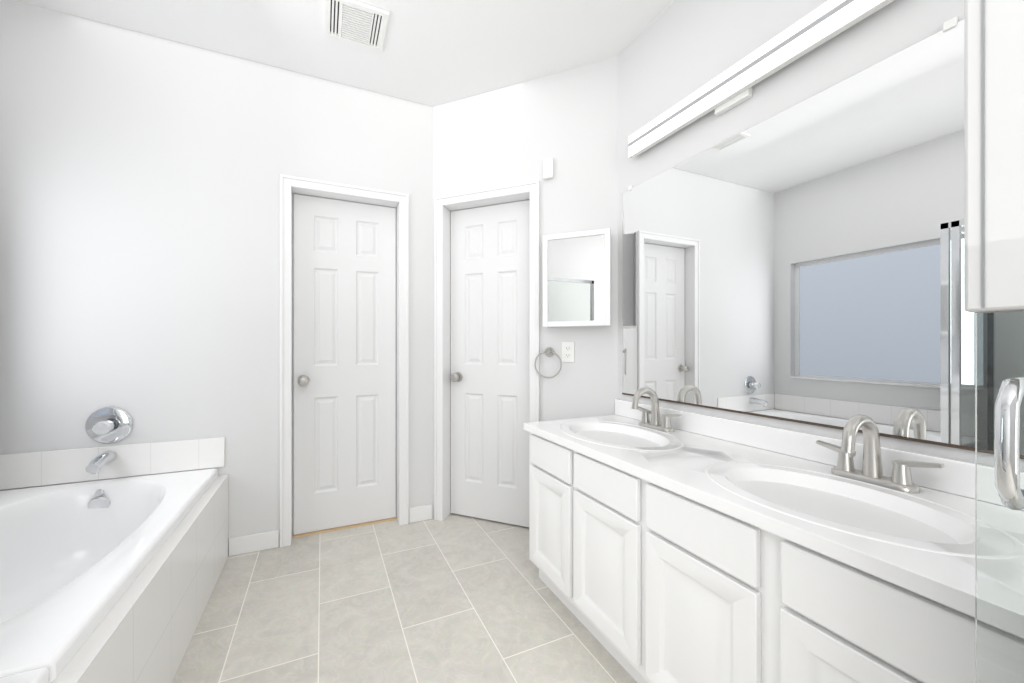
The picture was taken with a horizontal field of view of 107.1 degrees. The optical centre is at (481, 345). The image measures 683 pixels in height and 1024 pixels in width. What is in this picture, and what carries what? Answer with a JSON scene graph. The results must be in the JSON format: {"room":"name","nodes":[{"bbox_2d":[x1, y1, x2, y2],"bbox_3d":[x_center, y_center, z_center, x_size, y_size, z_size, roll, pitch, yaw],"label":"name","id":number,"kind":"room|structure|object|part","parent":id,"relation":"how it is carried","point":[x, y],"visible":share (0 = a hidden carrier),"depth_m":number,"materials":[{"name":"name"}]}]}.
{"room":"bathroom","nodes":[
{"label":"bathroom","id":0,"kind":"room"},
{"bbox_2d":[0,0,432,545],"bbox_3d":[-1.360,-0.219,2.276,2.235,2.703,0.440,0,0,-23],"label":"wall","id":1,"kind":"structure","parent":0,"point":[140,172],"depth_m":1.93,"materials":[{"name":"white paint"}]},
{"bbox_2d":[229,504,431,555],"bbox_3d":[-0.841,1.085,2.249,1.125,0.095,0.013,0,0,-23],"label":"baseboard","id":2,"kind":"structure","parent":1,"relation":"attached to","point":[253,543],"depth_m":2.09,"materials":[{"name":"white paint"}]},
{"bbox_2d":[280,174,408,547],"bbox_3d":[-0.827,0.085,2.326,0.726,2.095,0.162,0,0,-23],"label":"door frame","id":3,"kind":"structure","parent":1,"relation":"attached to","point":[334,191],"depth_m":2.23,"materials":[{"name":"white paint"}]},
{"bbox_2d":[293,194,395,534],"bbox_3d":[-0.844,0.110,2.366,0.600,2.020,0.035,0,0,-23],"label":"door","id":4,"kind":"structure","parent":1,"relation":"in","point":[344,360],"depth_m":2.34,"materials":[{"name":"white paint"}]},
{"bbox_2d":[297,375,309,385],"bbox_3d":[-1.050,0.207,2.221,0.066,0.066,0.072,0,0,-23],"label":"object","id":5,"kind":"structure","parent":4,"relation":"attached to","point":[303,380],"depth_m":2.19,"materials":[{"name":"silver metal"}]},
{"bbox_2d":[15,0,674,106],"bbox_3d":[-0.154,-1.620,0.535,3.102,0.100,4.586,0,0,-23],"label":"ceiling","id":6,"kind":"structure","parent":0,"point":[435,53],"depth_m":1.91,"materials":[{"name":"white paint"}]},
{"bbox_2d":[326,0,388,51],"bbox_3d":[-0.607,-1.562,1.830,0.275,0.015,0.245,0,0,-23],"label":"ceiling vent","id":7,"kind":"object","parent":6,"relation":"in","point":[359,23],"visible":1,"depth_m":1.82,"materials":[{"name":"white plastic"}]},
{"bbox_2d":[172,513,636,682],"bbox_3d":[-0.154,1.153,0.535,3.102,0.059,4.586,0,0,-23],"label":"floor","id":8,"kind":"structure","parent":0,"point":[454,598],"depth_m":1.58,"materials":[{"name":"tile"}]},
{"bbox_2d":[0,407,228,682],"bbox_3d":[-1.468,0.715,1.152,0.879,0.835,1.545,0,0,-23],"label":"bathtub","id":9,"kind":"object","parent":8,"relation":"on","point":[110,580],"visible":1,"depth_m":1.54,"materials":[{"name":"ceramic"}]},
{"bbox_3d":[-1.786,0.546,1.771,0.060,0.075,0.157,0,0,-23],"label":"spout","id":10,"kind":"part","parent":9,"relation":"part of","materials":[{"name":"silver metal"}]},
{"bbox_3d":[-1.792,0.387,1.785,0.068,0.065,0.045,0,0,-23],"label":"valve knob","id":11,"kind":"part","parent":9,"relation":"part of","materials":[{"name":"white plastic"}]},
{"bbox_3d":[-1.809,0.387,1.824,0.180,0.180,0.040,0,0,-23],"label":"valve plate","id":12,"kind":"part","parent":9,"relation":"part of","materials":[{"name":"silver metal"}]},
{"bbox_2d":[524,411,974,682],"bbox_3d":[0.756,0.752,1.254,0.580,0.760,1.472,0,0,-23],"label":"bathroom vanity","id":13,"kind":"object","parent":8,"relation":"on","point":[668,545],"depth_m":0.96,"materials":[{"name":"white paint"}]},
{"bbox_3d":[0.297,0.484,1.642,0.020,0.134,0.308,0,0,-23],"label":"drawer","id":14,"kind":"part","parent":13,"relation":"part of","materials":[{"name":"white paint"}]},
{"bbox_3d":[0.297,0.782,1.642,0.020,0.439,0.308,0,0,-23],"label":"door","id":15,"kind":"part","parent":13,"relation":"part of","materials":[{"name":"white paint"}]},
{"bbox_3d":[0.430,0.484,1.328,0.020,0.134,0.324,0,0,-23],"label":"drawer","id":16,"kind":"part","parent":13,"relation":"part of","materials":[{"name":"white paint"}]},
{"bbox_3d":[0.430,0.782,1.328,0.020,0.439,0.324,0,0,-23],"label":"door","id":17,"kind":"part","parent":13,"relation":"part of","materials":[{"name":"white paint"}]},
{"bbox_2d":[631,387,682,431],"bbox_3d":[0.740,0.278,1.689,0.167,0.187,0.255,0,0,-23],"label":"faucet","id":18,"kind":"object","parent":13,"relation":"on","point":[644,425],"depth_m":1.69,"materials":[{"name":"silver metal"}]},
{"bbox_3d":[0.567,0.484,1.002,0.020,0.134,0.318,0,0,-23],"label":"drawer","id":19,"kind":"part","parent":13,"relation":"part of","materials":[{"name":"white paint"}]},
{"bbox_3d":[0.567,0.782,1.002,0.020,0.439,0.318,0,0,-23],"label":"door","id":20,"kind":"part","parent":13,"relation":"part of","materials":[{"name":"white paint"}]},
{"bbox_3d":[0.710,0.484,0.665,0.020,0.134,0.318,0,0,-23],"label":"drawer","id":21,"kind":"part","parent":13,"relation":"part of","materials":[{"name":"white paint"}]},
{"bbox_3d":[0.710,0.782,0.665,0.020,0.439,0.318,0,0,-23],"label":"door","id":22,"kind":"part","parent":13,"relation":"part of","materials":[{"name":"white paint"}]},
{"bbox_2d":[815,414,944,492],"bbox_3d":[1.024,0.278,1.015,0.167,0.187,0.255,0,0,-23],"label":"faucet","id":23,"kind":"object","parent":13,"relation":"on","point":[871,479],"depth_m":1.02,"materials":[{"name":"silver metal"}]},
{"bbox_2d":[964,0,1023,682],"bbox_3d":[0.729,-0.218,0.075,0.098,2.700,0.810,0,0,-23],"label":"screen","id":24,"kind":"object","parent":8,"relation":"on","point":[994,165],"visible":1,"depth_m":0.43,"materials":[{"name":"clear glass"}]},
{"bbox_3d":[0.574,0.105,0.405,0.068,0.141,0.016,0,0,-23],"label":"handle","id":25,"kind":"part","parent":24,"relation":"part of","materials":[{"name":"silver metal"}]},
{"bbox_2d":[433,56,617,517],"bbox_3d":[0.255,-0.219,2.453,1.324,2.703,0.390,0,0,22],"label":"wall","id":26,"kind":"structure","parent":0,"point":[567,121],"depth_m":2.16,"materials":[{"name":"white paint"}]},
{"bbox_2d":[434,180,539,520],"bbox_3d":[0.044,0.085,2.393,0.691,2.095,0.163,0,0,22],"label":"door frame","id":27,"kind":"structure","parent":26,"relation":"attached to","point":[530,191],"depth_m":2.44,"materials":[{"name":"white paint"}]},
{"bbox_2d":[451,200,529,526],"bbox_3d":[0.063,0.110,2.439,0.565,2.020,0.035,0,0,22],"label":"door","id":28,"kind":"structure","parent":26,"relation":"in","point":[490,323],"depth_m":2.42,"materials":[{"name":"white paint"}]},
{"bbox_2d":[450,372,462,381],"bbox_3d":[-0.169,0.207,2.475,0.066,0.066,0.072,0,0,22],"label":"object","id":29,"kind":"structure","parent":28,"relation":"attached to","point":[456,376],"depth_m":2.45,"materials":[{"name":"silver metal"}]},
{"bbox_2d":[534,347,561,377],"bbox_3d":[0.379,0.097,2.149,0.114,0.177,0.114,0,0,-23],"label":"towel ring","id":30,"kind":"object","parent":26,"relation":"attached to","point":[549,351],"visible":1,"depth_m":2.15,"materials":[{"name":"silver metal"}]},
{"bbox_2d":[543,158,553,179],"bbox_3d":[0.386,-1.020,2.175,0.058,0.112,0.025,0,0,22],"label":"sensor","id":31,"kind":"object","parent":26,"relation":"attached to","point":[548,168],"visible":0.98,"depth_m":2.16,"materials":[{"name":"white plastic"}]},
{"bbox_2d":[562,342,573,361],"bbox_3d":[0.491,0.035,2.141,0.070,0.115,0.008,0,0,22],"label":"electrical outlet plate","id":32,"kind":"object","parent":26,"relation":"attached to","point":[567,351],"visible":1,"depth_m":2.14,"materials":[{"name":"white plastic"}]},
{"bbox_2d":[543,228,610,326],"bbox_3d":[0.525,-0.359,2.076,0.358,0.508,0.104,0,0,22],"label":"medicine cabinet mirror","id":33,"kind":"object","parent":26,"relation":"attached to","point":[576,279],"visible":1,"depth_m":2.03,"materials":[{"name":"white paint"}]},
{"bbox_2d":[618,0,974,462],"bbox_3d":[1.443,-0.219,0.559,0.140,2.703,3.388,0,0,-23],"label":"wall","id":34,"kind":"structure","parent":0,"point":[675,52],"depth_m":1.49,"materials":[{"name":"white paint"}]},
{"bbox_2d":[628,0,893,158],"bbox_3d":[0.959,-0.990,1.452,0.054,0.129,1.000,0,0,-23],"label":"sconce","id":35,"kind":"object","parent":34,"relation":"attached to","point":[726,90],"visible":0.98,"depth_m":1.35,"materials":[{"name":"white plastic"}]},
{"bbox_2d":[615,399,974,494],"bbox_3d":[1.014,0.330,1.363,0.020,0.084,1.472,0,0,-23],"label":"backsplash","id":36,"kind":"structure","parent":34,"relation":"attached to","point":[959,475],"depth_m":1.17,"materials":[{"name":"white stone"}]},
{"bbox_2d":[622,17,974,450],"bbox_3d":[1.026,-0.286,1.352,0.009,1.086,1.414,0,0,-23],"label":"vanity mirror","id":37,"kind":"object","parent":34,"relation":"attached to","point":[802,262],"visible":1,"depth_m":1.20,"materials":[{"name":"silver mirror"}]}
]}

